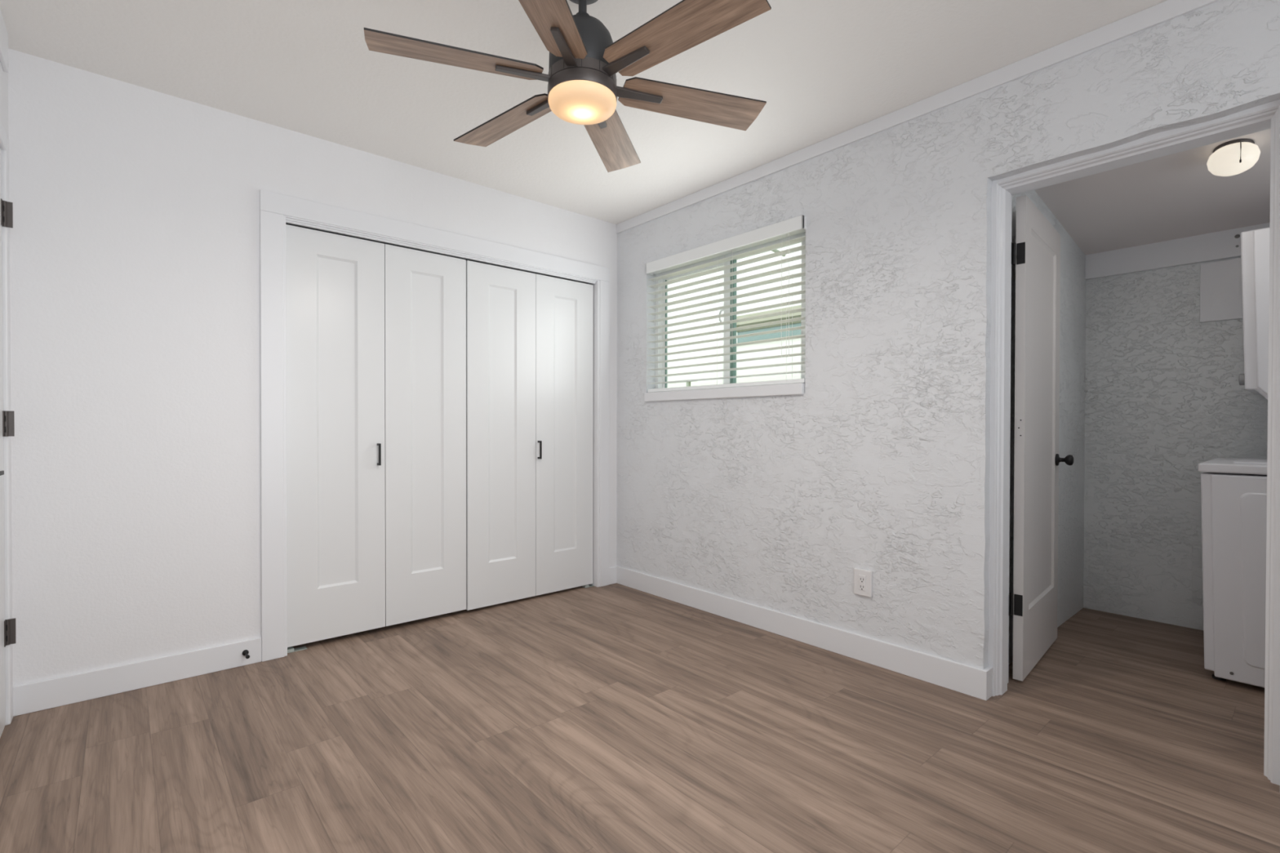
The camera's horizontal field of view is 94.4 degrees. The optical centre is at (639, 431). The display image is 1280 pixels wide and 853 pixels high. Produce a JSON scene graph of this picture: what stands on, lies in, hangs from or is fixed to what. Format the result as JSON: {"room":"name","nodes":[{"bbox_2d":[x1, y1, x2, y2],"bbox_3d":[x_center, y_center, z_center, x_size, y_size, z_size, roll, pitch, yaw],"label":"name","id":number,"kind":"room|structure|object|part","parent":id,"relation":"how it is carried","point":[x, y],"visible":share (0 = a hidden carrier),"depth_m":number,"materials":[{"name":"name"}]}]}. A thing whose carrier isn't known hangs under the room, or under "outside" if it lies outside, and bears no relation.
{"room":"empty bedroom","nodes":[
{"label":"empty bedroom","id":0,"kind":"room"},
{"bbox_2d":[0,61,8,137],"bbox_3d":[-0.966,-0.160,0.547,0.120,2.440,4.200,0,1,-41],"label":"wall","id":1,"kind":"structure","parent":0,"point":[3,75],"depth_m":2.09,"materials":[{"name":"white paint"}]},
{"bbox_2d":[0,8,8,72],"bbox_3d":[-0.878,-1.312,0.539,0.012,0.135,4.090,0,1,-41],"label":"trim","id":2,"kind":"structure","parent":1,"relation":"attached to","point":[3,32],"depth_m":2.01,"materials":[{"name":"white paint"}]},
{"bbox_2d":[0,119,13,725],"bbox_3d":[-1.992,-0.002,1.771,0.064,2.100,0.952,0,1,-41],"label":"door frame","id":3,"kind":"structure","parent":1,"relation":"attached to","point":[4,141],"depth_m":2.10,"materials":[{"name":"white paint"}]},
{"bbox_2d":[0,147,16,737],"bbox_3d":[-1.972,0.027,1.801,0.102,2.025,0.822,0,1,-41],"label":"door","id":4,"kind":"structure","parent":1,"relation":"in","point":[7,627],"depth_m":2.07,"materials":[{"name":"white paint"}]},
{"bbox_2d":[8,48,617,685],"bbox_3d":[-1.319,-0.182,3.093,3.000,2.440,0.100,0,1,-41],"label":"wall","id":5,"kind":"structure","parent":0,"point":[135,307],"depth_m":2.42,"materials":[{"name":"white paint"}]},
{"bbox_2d":[241,649,249,658],"bbox_3d":[-1.733,0.984,2.612,0.025,0.025,0.070,0,1,-41],"label":"door stop","id":6,"kind":"object","parent":5,"relation":"attached to","point":[245,652],"visible":1,"depth_m":2.62,"materials":[{"name":"black metal"}]},
{"bbox_2d":[13,566,616,716],"bbox_3d":[-1.227,0.982,3.110,2.850,0.112,0.014,0,1,-41],"label":"baseboard","id":7,"kind":"structure","parent":5,"relation":"attached to","point":[43,695],"depth_m":2.39,"materials":[{"name":"white paint"}]},
{"bbox_2d":[285,224,466,653],"bbox_3d":[-1.321,0.033,3.066,0.892,2.007,0.067,0,1,-41],"label":"door","id":8,"kind":"structure","parent":5,"relation":"in","point":[376,331],"depth_m":3.03,"materials":[{"name":"white paint"}]},
{"bbox_3d":[-1.500,-0.047,2.932,0.188,1.618,0.031,0,1,-41],"label":"panel","id":9,"kind":"part","parent":8,"relation":"part of","materials":[{"name":"white paint"}]},
{"bbox_3d":[-1.336,0.116,3.033,0.010,0.112,0.035,0,1,-41],"label":"handle","id":10,"kind":"part","parent":8,"relation":"part of","materials":[{"name":"black metal"}]},
{"bbox_3d":[-1.163,-0.049,3.227,0.181,1.618,0.031,0,1,-41],"label":"panel","id":11,"kind":"part","parent":8,"relation":"part of","materials":[{"name":"white paint"}]},
{"bbox_2d":[259,189,609,662],"bbox_3d":[-0.994,-0.029,3.367,1.993,2.129,0.118,0,1,-41],"label":"door frame","id":12,"kind":"structure","parent":5,"relation":"attached to","point":[277,210],"depth_m":2.76,"materials":[{"name":"white paint"}]},
{"bbox_2d":[466,260,594,610],"bbox_3d":[-0.639,0.030,3.663,0.905,2.006,0.067,0,1,-41],"label":"door","id":13,"kind":"structure","parent":5,"relation":"in","point":[530,335],"depth_m":3.62,"materials":[{"name":"white paint"}]},
{"bbox_3d":[-0.823,-0.047,3.524,0.186,1.625,0.031,0,1,-41],"label":"panel","id":14,"kind":"part","parent":13,"relation":"part of","materials":[{"name":"white paint"}]},
{"bbox_3d":[-0.619,0.112,3.659,0.010,0.112,0.035,0,1,-41],"label":"handle","id":15,"kind":"part","parent":13,"relation":"part of","materials":[{"name":"black metal"}]},
{"bbox_3d":[-0.488,-0.049,3.816,0.176,1.625,0.031,0,1,-41],"label":"panel","id":16,"kind":"part","parent":13,"relation":"part of","materials":[{"name":"white paint"}]},
{"bbox_2d":[285,223,587,284],"bbox_3d":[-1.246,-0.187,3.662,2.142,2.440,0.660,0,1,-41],"label":"door track","id":17,"kind":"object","parent":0,"point":[286,224],"depth_m":3.99,"materials":[{"name":"grey metal"}]},
{"bbox_2d":[0,0,1166,224],"bbox_3d":[-0.116,-1.438,1.708,3.000,0.100,5.050,0,1,-41],"label":"ceiling","id":18,"kind":"structure","parent":0,"point":[823,69],"depth_m":2.27,"materials":[{"name":"white paint"}]},
{"bbox_2d":[364,0,771,172],"bbox_3d":[-0.177,-1.185,1.827,1.180,0.409,1.222,0,1,-41],"label":"ceiling fan","id":19,"kind":"object","parent":18,"relation":"hanging from","point":[584,61],"visible":1,"depth_m":1.74,"materials":[{"name":"brown wood"}]},
{"bbox_3d":[-0.526,-1.078,1.705,0.483,0.006,0.141,0,12,-19],"label":"blade","id":20,"kind":"part","parent":19,"relation":"part of","materials":[{"name":"brown wood"}]},
{"bbox_3d":[-0.458,-1.081,2.068,0.483,0.006,0.141,1,12,41],"label":"blade","id":21,"kind":"part","parent":19,"relation":"part of","materials":[{"name":"brown wood"}]},
{"bbox_3d":[-0.246,-1.075,1.464,0.141,0.006,0.484,12,3,10],"label":"blade","id":22,"kind":"part","parent":19,"relation":"part of","materials":[{"name":"brown wood"}]},
{"bbox_3d":[-0.177,-1.004,1.828,0.210,0.047,0.210,0,1,-41],"label":"lamp shade","id":23,"kind":"part","parent":19,"relation":"part of","materials":[{"name":"beige glass"}]},
{"bbox_3d":[-0.109,-1.081,2.191,0.141,0.006,0.484,-11,-2,11],"label":"blade","id":24,"kind":"part","parent":19,"relation":"part of","materials":[{"name":"brown wood"}]},
{"bbox_3d":[0.103,-1.075,1.587,0.484,0.006,0.141,1,-11,41],"label":"blade","id":25,"kind":"part","parent":19,"relation":"part of","materials":[{"name":"brown wood"}]},
{"bbox_3d":[0.172,-1.079,1.950,0.484,0.006,0.141,0,-11,-19],"label":"blade","id":26,"kind":"part","parent":19,"relation":"part of","materials":[{"name":"brown wood"}]},
{"bbox_2d":[0,582,1279,852],"bbox_3d":[0.534,1.077,2.335,4.882,0.060,5.100,0,1,-41],"label":"floor","id":27,"kind":"structure","parent":0,"point":[616,717],"depth_m":1.93,"materials":[{"name":"brown wood"}]},
{"bbox_2d":[1198,457,1266,688],"bbox_3d":[2.857,0.589,2.491,0.712,0.922,0.688,0,1,-41],"label":"washing machine","id":28,"kind":"object","parent":27,"relation":"on","point":[1233,491],"visible":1,"depth_m":2.44,"materials":[{"name":"white metal"}]},
{"bbox_3d":[2.859,0.153,2.488,0.707,0.038,0.688,0,1,-41],"label":"panel","id":29,"kind":"part","parent":28,"relation":"part of","materials":[{"name":"white metal"}]},
{"bbox_3d":[2.854,0.132,2.499,0.460,0.008,0.470,0,1,-41],"label":"lid","id":30,"kind":"part","parent":28,"relation":"part of","materials":[{"name":"white metal"}]},
{"bbox_2d":[616,0,1279,669],"bbox_3d":[1.315,-0.173,2.540,0.243,2.440,4.200,0,1,-41],"label":"wall","id":31,"kind":"structure","parent":0,"point":[881,466],"depth_m":2.62,"materials":[{"name":"white paint"}]},
{"bbox_2d":[644,231,805,401],"bbox_3d":[0.472,-0.613,3.407,0.157,0.848,1.178,0,1,-41],"label":"window","id":32,"kind":"structure","parent":31,"relation":"in","point":[798,388],"depth_m":3.42,"materials":[{"name":"white plastic"}]},
{"bbox_3d":[0.339,-0.624,3.647,0.032,0.740,0.582,0,1,-41],"label":"sliding sash","id":33,"kind":"part","parent":32,"relation":"part of","materials":[{"name":"glass"}]},
{"bbox_3d":[0.448,-0.217,3.391,0.097,0.056,1.170,0,1,-41],"label":"sill","id":34,"kind":"part","parent":32,"relation":"part of","materials":[{"name":"white paint"}]},
{"bbox_2d":[645,214,806,392],"bbox_3d":[0.443,-0.657,3.368,0.079,0.820,1.163,0,1,-41],"label":"window blind","id":35,"kind":"object","parent":32,"relation":"attached to","point":[797,224],"visible":0.88,"depth_m":3.30,"materials":[{"name":"white plastic"}]},
{"bbox_3d":[0.131,-0.638,3.705,0.002,0.755,0.002,0,1,-41],"label":"ladder cord","id":36,"kind":"part","parent":35,"relation":"part of","materials":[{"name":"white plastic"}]},
{"bbox_3d":[0.437,-0.634,3.355,0.002,0.755,0.002,0,1,-11],"label":"ladder cord","id":37,"kind":"part","parent":35,"relation":"part of","materials":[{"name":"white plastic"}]},
{"bbox_3d":[0.450,-0.258,3.382,0.052,0.022,1.156,0,1,-41],"label":"rail","id":38,"kind":"part","parent":35,"relation":"part of","materials":[{"name":"white plastic"}]},
{"bbox_3d":[0.452,-1.034,3.366,0.057,0.052,1.134,0,1,-41],"label":"head rail","id":39,"kind":"part","parent":35,"relation":"part of","materials":[{"name":"white plastic"}]},
{"bbox_3d":[0.507,-0.733,3.264,0.002,0.545,0.004,0,1,-41],"label":"lift cord","id":40,"kind":"part","parent":35,"relation":"part of","materials":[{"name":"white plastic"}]},
{"bbox_3d":[0.721,-0.691,3.020,0.002,0.625,0.004,0,1,-41],"label":"lift cord","id":41,"kind":"part","parent":35,"relation":"part of","materials":[{"name":"white fabric"}]},
{"bbox_3d":[0.743,-0.630,3.005,0.002,0.755,0.002,0,1,-41],"label":"ladder cord","id":42,"kind":"part","parent":35,"relation":"part of","materials":[{"name":"white fabric"}]},
{"bbox_3d":[0.751,-0.690,2.986,0.002,0.625,0.004,0,1,-41],"label":"lift cord","id":43,"kind":"part","parent":35,"relation":"part of","materials":[{"name":"white fabric"}]},
{"bbox_3d":[0.782,-0.631,3.039,0.002,0.755,0.002,0,1,-11],"label":"ladder cord","id":44,"kind":"part","parent":35,"relation":"part of","materials":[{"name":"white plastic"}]},
{"bbox_2d":[615,565,992,700],"bbox_3d":[0.614,0.983,3.196,0.064,0.115,2.307,0,1,-41],"label":"baseboard","id":45,"kind":"structure","parent":31,"relation":"attached to","point":[976,682],"depth_m":2.82,"materials":[{"name":"white paint"}]},
{"bbox_2d":[853,568,872,597],"bbox_3d":[1.014,0.686,2.695,0.019,0.118,0.084,0,1,-41],"label":"wall outlet","id":46,"kind":"object","parent":31,"relation":"attached to","point":[863,579],"visible":1,"depth_m":2.69,"materials":[{"name":"white plastic"}]},
{"bbox_2d":[858,574,866,591],"bbox_3d":[1.008,0.686,2.690,0.004,0.067,0.033,0,1,-41],"label":"receptacle","id":47,"kind":"object","parent":46,"relation":"attached to","point":[862,578],"depth_m":2.69,"materials":[{"name":"white plastic"}]},
{"bbox_2d":[616,0,1219,233],"bbox_3d":[1.225,-1.361,2.450,0.014,0.062,4.200,0,1,-41],"label":"trim","id":48,"kind":"structure","parent":31,"relation":"attached to","point":[1167,10],"depth_m":2.38,"materials":[{"name":"white paint"}]},
{"bbox_2d":[1008,195,1074,681],"bbox_3d":[1.841,0.029,2.691,0.117,2.016,0.752,1,1,45],"label":"door","id":49,"kind":"structure","parent":31,"relation":"in","point":[1036,250],"depth_m":2.63,"materials":[{"name":"white paint"}]},
{"bbox_3d":[1.832,-0.052,2.723,0.034,1.628,0.528,1,1,45],"label":"panel","id":50,"kind":"part","parent":49,"relation":"part of","materials":[{"name":"white paint"}]},
{"bbox_3d":[2.078,0.138,2.898,0.070,0.060,0.060,1,1,45],"label":"knob","id":51,"kind":"part","parent":49,"relation":"part of","materials":[{"name":"black metal"}]},
{"bbox_2d":[987,99,1279,785],"bbox_3d":[1.720,0.015,2.116,0.188,2.072,0.851,0,1,-41],"label":"door frame","id":52,"kind":"structure","parent":31,"relation":"attached to","point":[1266,116],"depth_m":2.09,"materials":[{"name":"white paint"}]},
{"bbox_2d":[1008,189,1085,664],"bbox_3d":[2.029,-0.256,3.040,1.492,2.600,0.100,0,1,-41],"label":"wall","id":53,"kind":"structure","parent":0,"point":[1073,260],"depth_m":3.27,"materials":[{"name":"white paint"}]},
{"bbox_2d":[1017,128,1270,194],"bbox_3d":[1.953,-0.247,1.993,0.010,2.600,1.577,0,1,-41],"label":"wall","id":54,"kind":"structure","parent":0,"point":[1269,128],"depth_m":2.14,"materials":[{"name":"white paint"}]},
{"bbox_2d":[1034,128,1271,255],"bbox_3d":[2.539,-1.172,2.496,1.632,0.324,1.577,0,1,-41],"label":"ceiling","id":55,"kind":"structure","parent":0,"point":[1174,196],"depth_m":2.83,"materials":[{"name":"white paint"}]},
{"bbox_2d":[1206,138,1260,176],"bbox_3d":[2.383,-1.096,2.382,0.152,0.117,0.152,0,0,-9],"label":"ceiling light","id":56,"kind":"object","parent":55,"relation":"attached to","point":[1235,157],"visible":1,"depth_m":2.34,"materials":[{"name":"white glass"}]},
{"bbox_3d":[2.344,-1.093,2.314,0.028,0.101,0.009,10,-6,-41],"label":"pull chain","id":57,"kind":"part","parent":56,"relation":"part of","materials":[{"name":"black metal"}]},
{"bbox_2d":[1083,256,1267,630],"bbox_3d":[3.108,-0.204,3.016,0.100,2.500,1.557,0,1,-41],"label":"wall","id":58,"kind":"structure","parent":0,"point":[1165,397],"depth_m":3.26,"materials":[{"name":"white paint"}]},
{"bbox_2d":[1084,222,1270,279],"bbox_3d":[3.068,-0.966,2.960,0.028,0.155,1.377,0,1,-41],"label":"trim","id":59,"kind":"structure","parent":58,"relation":"attached to","point":[1225,244],"depth_m":3.20,"materials":[{"name":"white paint"}]},
{"bbox_2d":[1191,542,1203,599],"bbox_3d":[3.007,0.732,3.055,0.008,0.297,0.235,0,1,-41],"label":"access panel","id":60,"kind":"object","parent":58,"relation":"attached to","point":[1197,571],"visible":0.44,"depth_m":3.13,"materials":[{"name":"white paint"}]},
{"bbox_2d":[1200,257,1242,322],"bbox_3d":[3.037,-0.726,3.007,0.014,0.305,0.285,0,1,-41],"label":"access panel","id":61,"kind":"object","parent":58,"relation":"attached to","point":[1220,282],"visible":0.61,"depth_m":3.05,"materials":[{"name":"white paint"}]},
{"bbox_2d":[1239,226,1270,399],"bbox_3d":[3.078,-0.493,2.542,0.534,0.786,0.684,0,1,-41],"label":"cabinet","id":62,"kind":"object","parent":58,"relation":"attached to","point":[1255,244],"visible":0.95,"depth_m":2.59,"materials":[{"name":"white wood"}]},
{"bbox_3d":[2.697,-0.234,2.654,0.052,0.052,0.020,0,1,-41],"label":"knob","id":63,"kind":"part","parent":62,"relation":"part of","materials":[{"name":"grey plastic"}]},
{"bbox_3d":[2.886,-0.498,2.373,0.023,0.762,0.606,0,1,-41],"label":"door","id":64,"kind":"part","parent":62,"relation":"part of","materials":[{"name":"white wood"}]},
{"label":"outside","id":65,"kind":"structure","parent":0,"visible":0},
{"bbox_3d":[1.015,1.135,9.663,8.850,0.100,11.100,0,1,-41],"label":"ground","id":66,"kind":"structure","parent":65,"visible":0},
{"bbox_2d":[668,379,693,386],"bbox_3d":[0.539,0.221,7.657,0.060,1.762,0.480,0,1,-41],"label":"post","id":67,"kind":"object","parent":66,"relation":"on","point":[688,384],"visible":0.18,"depth_m":7.55,"materials":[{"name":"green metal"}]},
{"bbox_2d":[667,242,801,387],"bbox_3d":[0.941,-1.209,8.976,0.245,4.400,12.000,0,1,-41],"label":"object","id":68,"kind":"structure","parent":66,"relation":"on","point":[797,323],"depth_m":8.26,"materials":[{"name":"white paint"}]},
{"bbox_3d":[0.616,-0.261,3.356,0.010,2.600,2.250,0,1,-41],"label":"wall","id":69,"kind":"structure","parent":0,"visible":0},
{"bbox_2d":[771,248,785,256],"bbox_3d":[0.818,-1.164,3.749,0.024,0.164,0.886,0,1,25],"label":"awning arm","id":70,"kind":"object","parent":69,"relation":"attached to","point":[775,250],"visible":0.15,"depth_m":3.89,"materials":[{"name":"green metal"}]}
]}

